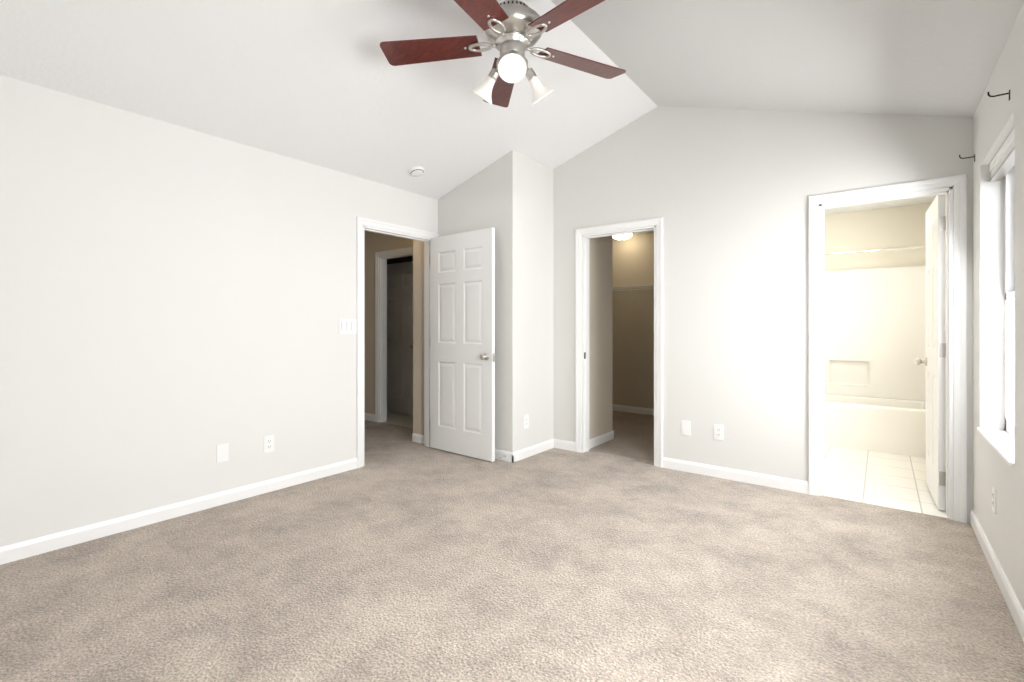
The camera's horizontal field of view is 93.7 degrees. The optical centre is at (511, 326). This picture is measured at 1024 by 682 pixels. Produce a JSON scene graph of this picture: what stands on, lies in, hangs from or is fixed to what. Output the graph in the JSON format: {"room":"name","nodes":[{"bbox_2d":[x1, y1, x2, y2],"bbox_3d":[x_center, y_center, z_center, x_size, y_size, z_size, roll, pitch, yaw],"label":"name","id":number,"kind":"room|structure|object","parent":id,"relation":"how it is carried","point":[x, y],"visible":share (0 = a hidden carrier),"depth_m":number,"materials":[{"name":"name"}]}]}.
{"room":"empty bedroom","nodes":[
{"label":"empty bedroom","id":0,"kind":"room"},
{"bbox_2d":[0,75,437,546],"bbox_3d":[-1.821,-0.050,3.437,0.115,2.470,4.955,0,0,38],"label":"wall","id":1,"kind":"structure","parent":0,"point":[177,302],"depth_m":2.92,"materials":[{"name":"white paint"}]},
{"bbox_2d":[0,458,356,564],"bbox_3d":[-2.254,1.143,2.768,0.013,0.085,3.137,0,0,38],"label":"baseboard","id":2,"kind":"structure","parent":1,"relation":"attached to","point":[36,546],"depth_m":2.90,"materials":[{"name":"white wood"}]},
{"bbox_2d":[217,443,228,462],"bbox_3d":[-1.928,0.844,3.198,0.006,0.118,0.072,0,0,38],"label":"electrical outlet plate","id":3,"kind":"object","parent":1,"relation":"attached to","point":[222,452],"depth_m":3.19,"materials":[{"name":"white plastic"}]},
{"bbox_2d":[264,435,273,452],"bbox_3d":[-1.741,0.844,3.440,0.008,0.118,0.072,0,0,38],"label":"electrical outlet plate","id":4,"kind":"object","parent":1,"relation":"attached to","point":[268,440],"depth_m":3.43,"materials":[{"name":"white plastic"}]},
{"bbox_2d":[339,319,356,333],"bbox_3d":[-1.348,-0.001,3.948,0.010,0.118,0.163,0,0,38],"label":"rocker light switch","id":5,"kind":"object","parent":1,"relation":"attached to","point":[347,325],"visible":1,"depth_m":3.94,"materials":[{"name":"white plastic"}]},
{"bbox_2d":[356,216,438,467],"bbox_3d":[-1.062,0.134,4.422,0.151,2.103,0.936,0,0,38],"label":"door frame","id":6,"kind":"structure","parent":1,"relation":"attached to","point":[371,225],"depth_m":4.72,"materials":[{"name":"white wood"}]},
{"bbox_2d":[430,228,495,461],"bbox_3d":[-0.472,0.158,4.423,0.822,2.030,0.167,0,0,39],"label":"entry door","id":7,"kind":"structure","parent":6,"relation":"attached to","point":[462,344],"depth_m":4.38,"materials":[{"name":"white painted wood"},{"name":"satin nickel"}]},
{"bbox_2d":[364,231,423,430],"bbox_3d":[-1.664,-0.035,6.015,2.783,2.440,0.100,0,0,38],"label":"wall","id":8,"kind":"structure","parent":0,"point":[375,242],"depth_m":5.82,"materials":[{"name":"beige paint"}]},
{"bbox_2d":[364,413,374,421],"bbox_3d":[-2.256,1.143,6.400,1.417,0.085,0.013,0,0,38],"label":"baseboard","id":9,"kind":"structure","parent":8,"relation":"attached to","point":[371,417],"depth_m":6.03,"materials":[{"name":"white wood"}]},
{"bbox_2d":[387,261,412,415],"bbox_3d":[-1.508,0.158,6.484,0.762,2.030,0.167,0,0,38],"label":"door","id":10,"kind":"structure","parent":8,"relation":"in","point":[400,338],"depth_m":6.46,"materials":[{"name":"white wood"}]},
{"bbox_2d":[383,411,412,427],"bbox_3d":[-1.209,1.215,6.813,2.570,0.060,1.880,0,0,38],"label":"floor","id":11,"kind":"structure","parent":0,"point":[404,420],"depth_m":6.11,"materials":[{"name":"beige carpet"}]},
{"bbox_2d":[438,150,552,451],"bbox_3d":[-0.164,-0.198,4.730,0.932,2.767,0.655,0,0,38],"label":"wall","id":12,"kind":"structure","parent":0,"point":[508,196],"depth_m":4.35,"materials":[{"name":"white paint"}]},
{"bbox_2d":[495,449,515,462],"bbox_3d":[-0.363,1.143,4.461,0.945,0.085,0.013,0,0,38],"label":"baseboard","id":13,"kind":"structure","parent":12,"relation":"attached to","point":[510,456],"depth_m":4.22,"materials":[{"name":"white wood"}]},
{"bbox_2d":[524,415,528,428],"bbox_3d":[0.129,0.863,4.341,0.008,0.118,0.072,0,0,38],"label":"electrical outlet plate","id":14,"kind":"object","parent":12,"relation":"attached to","point":[526,418],"depth_m":4.34,"materials":[{"name":"white plastic"}]},
{"bbox_2d":[516,439,555,460],"bbox_3d":[0.214,1.143,4.446,0.013,0.085,0.645,0,0,38],"label":"baseboard","id":15,"kind":"structure","parent":12,"relation":"attached to","point":[521,454],"depth_m":4.44,"materials":[{"name":"white wood"}]},
{"bbox_2d":[0,0,1023,234],"bbox_3d":[0.548,-1.603,3.165,4.206,0.804,7.415,0,0,38],"label":"ceiling","id":16,"kind":"structure","parent":0,"point":[324,83],"depth_m":2.78,"materials":[{"name":"white paint"}]},
{"bbox_2d":[409,166,423,176],"bbox_3d":[-0.822,-1.337,4.142,0.130,0.065,0.132,0,0,38],"label":"smoke detector","id":17,"kind":"object","parent":16,"relation":"attached to","point":[416,171],"visible":1,"depth_m":4.11,"materials":[{"name":"white plastic"}]},
{"bbox_2d":[380,0,625,106],"bbox_3d":[0.013,-1.526,2.428,1.327,0.698,1.340,0,0,38],"label":"fan","id":18,"kind":"object","parent":16,"relation":"hanging from","point":[513,31],"visible":1,"depth_m":2.45,"materials":[{"name":"brown wood"}]},
{"bbox_2d":[612,233,633,240],"bbox_3d":[1.470,-1.200,6.416,0.316,0.110,0.316,0,0,38],"label":"ceiling light","id":19,"kind":"object","parent":16,"relation":"in","point":[623,237],"visible":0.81,"depth_m":6.34,"materials":[{"name":"white glass"}]},
{"bbox_2d":[0,411,1023,681],"bbox_3d":[-0.687,1.215,3.978,6.856,0.060,7.195,0,0,38],"label":"floor","id":20,"kind":"structure","parent":0,"point":[400,556],"depth_m":2.19,"materials":[{"name":"beige carpet"}]},
{"bbox_2d":[589,236,616,438],"bbox_3d":[0.841,-0.035,4.874,0.115,2.440,0.570,0,0,38],"label":"wall","id":21,"kind":"structure","parent":0,"point":[602,250],"depth_m":4.88,"materials":[{"name":"beige paint"}]},
{"bbox_2d":[589,430,613,448],"bbox_3d":[0.897,1.143,4.840,0.013,0.085,0.583,0,0,38],"label":"baseboard","id":22,"kind":"structure","parent":21,"relation":"attached to","point":[603,438],"depth_m":4.84,"materials":[{"name":"white wood"}]},
{"bbox_2d":[617,232,653,408],"bbox_3d":[1.974,-0.035,6.406,2.510,2.440,0.100,0,0,38],"label":"wall","id":23,"kind":"structure","parent":0,"point":[621,347],"depth_m":6.56,"materials":[{"name":"beige paint"}]},
{"bbox_2d":[612,285,653,306],"bbox_3d":[1.840,-0.392,6.241,2.294,0.274,0.318,0,0,38],"label":"wire closet shelf","id":24,"kind":"object","parent":23,"relation":"attached to","point":[630,287],"visible":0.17,"depth_m":6.23,"materials":[{"name":"white metal"}]},
{"bbox_2d":[612,404,653,414],"bbox_3d":[1.936,1.143,6.365,2.300,0.085,0.013,0,0,38],"label":"baseboard","id":25,"kind":"structure","parent":23,"relation":"attached to","point":[630,409],"depth_m":6.57,"materials":[{"name":"white wood"}]},
{"bbox_2d":[553,106,972,522],"bbox_3d":[1.212,-0.360,4.156,4.043,3.090,0.115,0,0,38],"label":"wall","id":26,"kind":"structure","parent":0,"point":[725,194],"depth_m":3.69,"materials":[{"name":"white paint"}]},
{"bbox_2d":[575,217,662,467],"bbox_3d":[0.974,0.134,4.339,0.836,2.103,0.151,0,0,38],"label":"door frame","id":27,"kind":"structure","parent":26,"relation":"attached to","point":[581,239],"depth_m":4.50,"materials":[{"name":"white wood"}]},
{"bbox_2d":[681,420,689,435],"bbox_3d":[1.420,0.831,3.919,0.072,0.118,0.006,0,0,38],"label":"electrical outlet plate","id":28,"kind":"object","parent":26,"relation":"attached to","point":[685,425],"depth_m":3.92,"materials":[{"name":"white plastic"}]},
{"bbox_2d":[714,424,723,439],"bbox_3d":[1.622,0.831,3.763,0.072,0.118,0.008,0,0,38],"label":"electrical outlet plate","id":29,"kind":"object","parent":26,"relation":"attached to","point":[718,429],"depth_m":3.76,"materials":[{"name":"white plastic"}]},
{"bbox_2d":[662,457,808,493],"bbox_3d":[1.682,1.143,3.714,1.049,0.085,0.013,0,0,38],"label":"baseboard","id":30,"kind":"structure","parent":26,"relation":"attached to","point":[800,486],"depth_m":3.67,"materials":[{"name":"white wood"}]},
{"bbox_2d":[809,174,966,522],"bbox_3d":[2.456,0.134,3.190,0.816,2.103,0.136,0,0,38],"label":"door frame","id":31,"kind":"structure","parent":26,"relation":"attached to","point":[956,351],"depth_m":2.98,"materials":[{"name":"white wood"}]},
{"bbox_2d":[915,194,945,509],"bbox_3d":[2.943,0.158,3.340,0.167,2.030,0.694,0,0,36],"label":"door","id":32,"kind":"structure","parent":31,"relation":"attached to","point":[934,361],"depth_m":3.18,"materials":[{"name":"white painted wood"},{"name":"satin nickel"}]},
{"bbox_2d":[824,194,945,465],"bbox_3d":[2.239,-0.035,3.440,1.470,2.440,0.004,0,0,38],"label":"wall","id":33,"kind":"structure","parent":0,"point":[899,226],"depth_m":3.21,"materials":[{"name":"white paint"}]},
{"bbox_2d":[823,445,948,517],"bbox_3d":[2.926,1.215,4.401,1.646,0.060,2.555,0,0,38],"label":"floor","id":34,"kind":"structure","parent":0,"point":[895,481],"depth_m":3.71,"materials":[{"name":"white tile"}]},
{"bbox_2d":[824,266,925,457],"bbox_3d":[3.443,0.285,5.007,1.514,1.800,0.756,0,0,38],"label":"bathtub","id":35,"kind":"object","parent":34,"relation":"on","point":[874,349],"visible":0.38,"depth_m":5.01,"materials":[{"name":"white plastic"}]},
{"bbox_2d":[973,3,1023,609],"bbox_3d":[2.162,-0.050,1.954,0.170,2.470,7.465,0,0,38],"label":"wall","id":36,"kind":"structure","parent":0,"point":[997,120],"depth_m":2.47,"materials":[{"name":"white paint"}]},
{"bbox_2d":[824,245,925,255],"bbox_3d":[3.243,-0.725,4.747,1.518,0.056,0.056,0,0,38],"label":"shower curtain rod","id":37,"kind":"object","parent":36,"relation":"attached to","point":[877,250],"visible":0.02,"depth_m":4.57,"materials":[{"name":"silver metal"}]},
{"bbox_2d":[992,485,995,513],"bbox_3d":[2.337,0.841,2.327,0.008,0.118,0.072,0,0,38],"label":"electrical outlet plate","id":38,"kind":"object","parent":36,"relation":"attached to","point":[993,488],"depth_m":2.32,"materials":[{"name":"white plastic"}]},
{"bbox_2d":[977,427,1014,466],"bbox_3d":[1.677,0.573,1.397,0.110,0.017,3.166,0,0,38],"label":"trim","id":39,"kind":"structure","parent":36,"relation":"attached to","point":[1001,442],"depth_m":2.34,"materials":[{"name":"white wood"}]},
{"bbox_2d":[970,509,1023,641],"bbox_3d":[1.324,1.143,1.016,0.013,0.085,4.725,0,0,38],"label":"baseboard","id":40,"kind":"structure","parent":36,"relation":"attached to","point":[1016,610],"depth_m":2.17,"materials":[{"name":"white wood"}]},
{"bbox_2d":[987,90,1009,100],"bbox_3d":[2.106,-0.997,2.076,0.069,0.054,0.014,0,0,38],"label":"hook","id":41,"kind":"object","parent":36,"relation":"attached to","point":[988,94],"depth_m":2.07,"materials":[{"name":"brown metal"}]},
{"bbox_2d":[1004,165,1014,438],"bbox_3d":[1.741,-0.158,1.347,0.077,1.475,3.160,0,0,38],"label":"window","id":42,"kind":"structure","parent":36,"relation":"attached to","point":[1009,302],"depth_m":2.57,"materials":[{"name":"white glass"}]},
{"bbox_2d":[989,127,1014,181],"bbox_3d":[2.391,-0.843,2.292,0.050,0.096,0.846,0,0,38],"label":"blind headrail","id":43,"kind":"object","parent":42,"relation":"attached to","point":[1002,164],"visible":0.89,"depth_m":2.38,"materials":[{"name":"white plastic"}]}
]}

